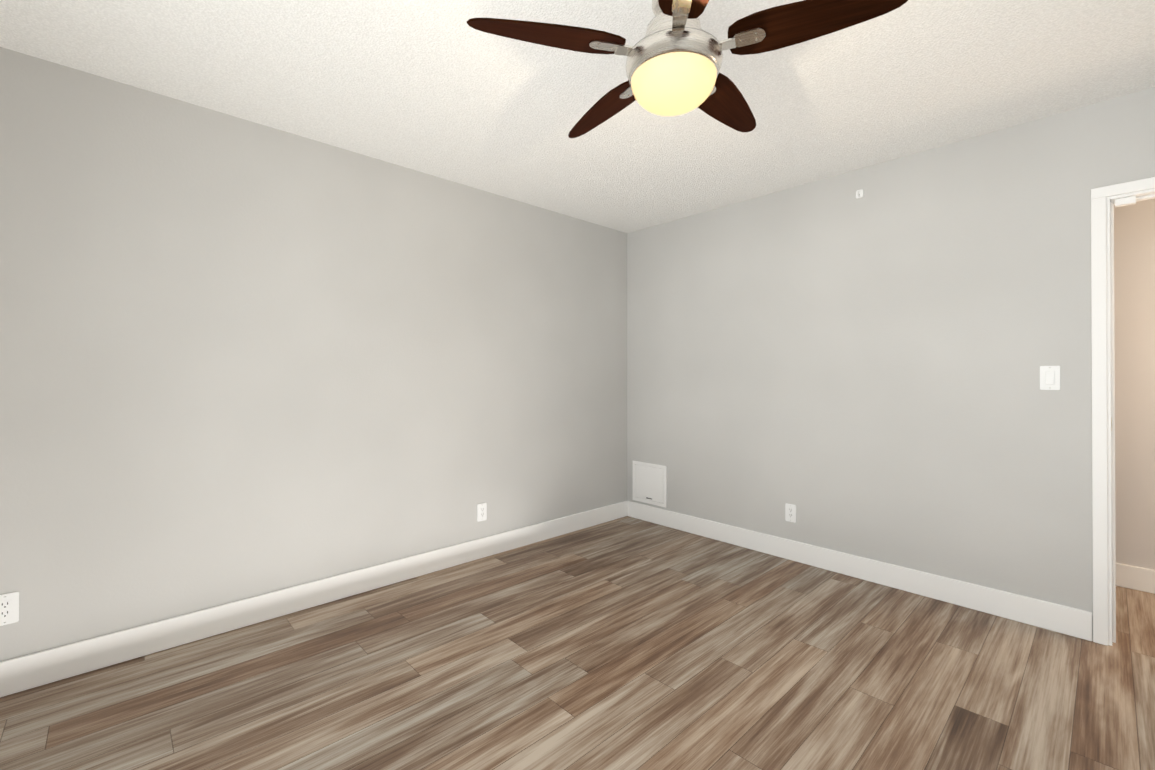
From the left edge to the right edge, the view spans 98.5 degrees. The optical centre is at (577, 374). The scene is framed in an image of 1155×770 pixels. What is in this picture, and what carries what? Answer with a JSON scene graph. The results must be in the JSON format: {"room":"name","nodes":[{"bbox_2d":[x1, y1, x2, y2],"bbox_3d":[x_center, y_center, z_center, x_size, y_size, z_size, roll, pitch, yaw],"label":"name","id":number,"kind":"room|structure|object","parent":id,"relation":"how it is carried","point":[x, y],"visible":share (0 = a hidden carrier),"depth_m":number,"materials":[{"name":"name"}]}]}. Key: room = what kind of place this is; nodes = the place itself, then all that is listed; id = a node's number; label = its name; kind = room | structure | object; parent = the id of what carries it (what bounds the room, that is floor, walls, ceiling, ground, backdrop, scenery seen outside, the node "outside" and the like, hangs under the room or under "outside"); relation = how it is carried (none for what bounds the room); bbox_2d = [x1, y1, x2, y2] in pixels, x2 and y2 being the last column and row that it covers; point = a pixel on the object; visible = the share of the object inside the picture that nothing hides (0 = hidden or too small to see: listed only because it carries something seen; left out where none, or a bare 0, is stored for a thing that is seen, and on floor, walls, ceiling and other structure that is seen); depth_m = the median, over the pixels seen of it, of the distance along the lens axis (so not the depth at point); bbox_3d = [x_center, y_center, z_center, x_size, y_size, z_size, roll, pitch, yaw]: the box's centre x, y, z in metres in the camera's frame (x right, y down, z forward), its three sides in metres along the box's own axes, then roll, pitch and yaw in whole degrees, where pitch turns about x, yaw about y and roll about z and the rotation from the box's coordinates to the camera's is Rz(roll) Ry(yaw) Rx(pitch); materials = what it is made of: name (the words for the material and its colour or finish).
{"room":"empty bedroom","nodes":[
{"label":"empty bedroom","id":0,"kind":"room"},
{"bbox_2d":[0,47,626,661],"bbox_3d":[-1.109,-0.007,2.943,4.335,2.440,0.120,0,0,-43],"label":"wall","id":1,"kind":"structure","parent":0,"point":[240,359],"depth_m":2.42,"materials":[{"name":"paint"}]},
{"bbox_2d":[0,592,18,625],"bbox_3d":[-2.155,0.885,1.873,0.070,0.115,0.008,0,0,-43],"label":"electrical outlet","id":2,"kind":"object","parent":1,"relation":"attached to","point":[9,608],"visible":1,"depth_m":1.88,"materials":[{"name":"white plastic"}]},
{"bbox_2d":[0,501,627,696],"bbox_3d":[-1.060,1.147,2.890,4.100,0.130,0.016,0,0,-43],"label":"baseboard","id":3,"kind":"structure","parent":1,"relation":"attached to","point":[29,671],"depth_m":2.41,"materials":[{"name":"white wood"}]},
{"bbox_2d":[477,503,486,521],"bbox_3d":[-0.632,0.914,3.297,0.070,0.115,0.008,0,0,-43],"label":"electrical outlet","id":4,"kind":"object","parent":1,"relation":"attached to","point":[481,511],"visible":1,"depth_m":3.29,"materials":[{"name":"white plastic"}]},
{"bbox_2d":[0,516,1154,769],"bbox_3d":[0.926,1.256,1.473,5.305,0.100,5.040,0,0,-43],"label":"floor","id":5,"kind":"structure","parent":0,"point":[626,642],"depth_m":1.95,"materials":[{"name":"brown wood"}]},
{"bbox_2d":[0,0,1154,232],"bbox_3d":[0.926,-1.284,1.485,5.305,0.100,5.040,0,0,-43],"label":"ceiling","id":6,"kind":"structure","parent":0,"point":[440,88],"depth_m":2.08,"materials":[{"name":"white paint"}]},
{"bbox_2d":[467,0,907,137],"bbox_3d":[0.320,-1.042,1.630,1.200,0.384,1.217,0,0,-43],"label":"fan","id":7,"kind":"object","parent":6,"relation":"hanging from","point":[674,55],"visible":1,"depth_m":1.49,"materials":[{"name":"brown wood"}]},
{"bbox_2d":[627,87,1154,640],"bbox_3d":[1.720,-0.007,3.009,0.115,2.440,3.650,0,0,-43],"label":"wall","id":8,"kind":"structure","parent":0,"point":[839,363],"depth_m":2.80,"materials":[{"name":"paint"}]},
{"bbox_2d":[633,461,666,507],"bbox_3d":[0.593,0.903,4.117,0.011,0.335,0.355,0,0,-43],"label":"access panel","id":9,"kind":"object","parent":8,"relation":"attached to","point":[649,482],"visible":1,"depth_m":4.10,"materials":[{"name":"white"}]},
{"bbox_2d":[785,503,795,522],"bbox_3d":[1.397,0.909,3.260,0.008,0.115,0.070,0,0,-43],"label":"electrical outlet","id":10,"kind":"object","parent":8,"relation":"attached to","point":[790,512],"visible":1,"depth_m":3.26,"materials":[{"name":"white plastic"}]},
{"bbox_2d":[628,501,1091,640],"bbox_3d":[1.384,1.149,3.266,0.016,0.130,2.775,0,0,-43],"label":"baseboard","id":11,"kind":"structure","parent":8,"relation":"attached to","point":[1067,620],"depth_m":2.81,"materials":[{"name":"white wood"}]},
{"bbox_2d":[856,189,863,198],"bbox_3d":[1.672,-1.075,2.955,0.036,0.048,0.040,0,0,-43],"label":"hook","id":12,"kind":"object","parent":8,"relation":"attached to","point":[859,193],"visible":1,"depth_m":2.96,"materials":[{"name":"white plastic"}]},
{"bbox_2d":[1040,366,1059,389],"bbox_3d":[2.240,0.017,2.359,0.013,0.115,0.070,0,0,-43],"label":"rocker light switch","id":13,"kind":"object","parent":8,"relation":"attached to","point":[1049,377],"visible":1,"depth_m":2.36,"materials":[{"name":"white plastic"}]},
{"bbox_2d":[1091,177,1154,645],"bbox_3d":[2.641,0.183,1.928,0.016,2.050,0.899,0,0,-43],"label":"door frame","id":14,"kind":"structure","parent":8,"relation":"attached to","point":[1099,195],"depth_m":2.23,"materials":[{"name":"white wood"}]},
{"bbox_2d":[1106,189,1154,645],"bbox_3d":[2.688,0.204,1.973,0.123,2.008,0.815,0,0,-43],"label":"lining","id":15,"kind":"object","parent":8,"relation":"attached to","point":[1124,199],"visible":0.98,"depth_m":2.22,"materials":[{"name":"white wood"}]},
{"bbox_2d":[1114,199,1154,569],"bbox_3d":[3.502,-0.009,2.520,0.120,2.440,3.040,0,0,-43],"label":"wall","id":16,"kind":"structure","parent":0,"point":[1134,288],"depth_m":2.81,"materials":[{"name":"beige paint"}]},
{"bbox_2d":[1116,563,1154,593],"bbox_3d":[3.453,1.145,2.468,0.016,0.130,2.800,0,0,-43],"label":"baseboard","id":17,"kind":"structure","parent":16,"relation":"attached to","point":[1135,578],"depth_m":2.79,"materials":[{"name":"white wood"}]}
]}

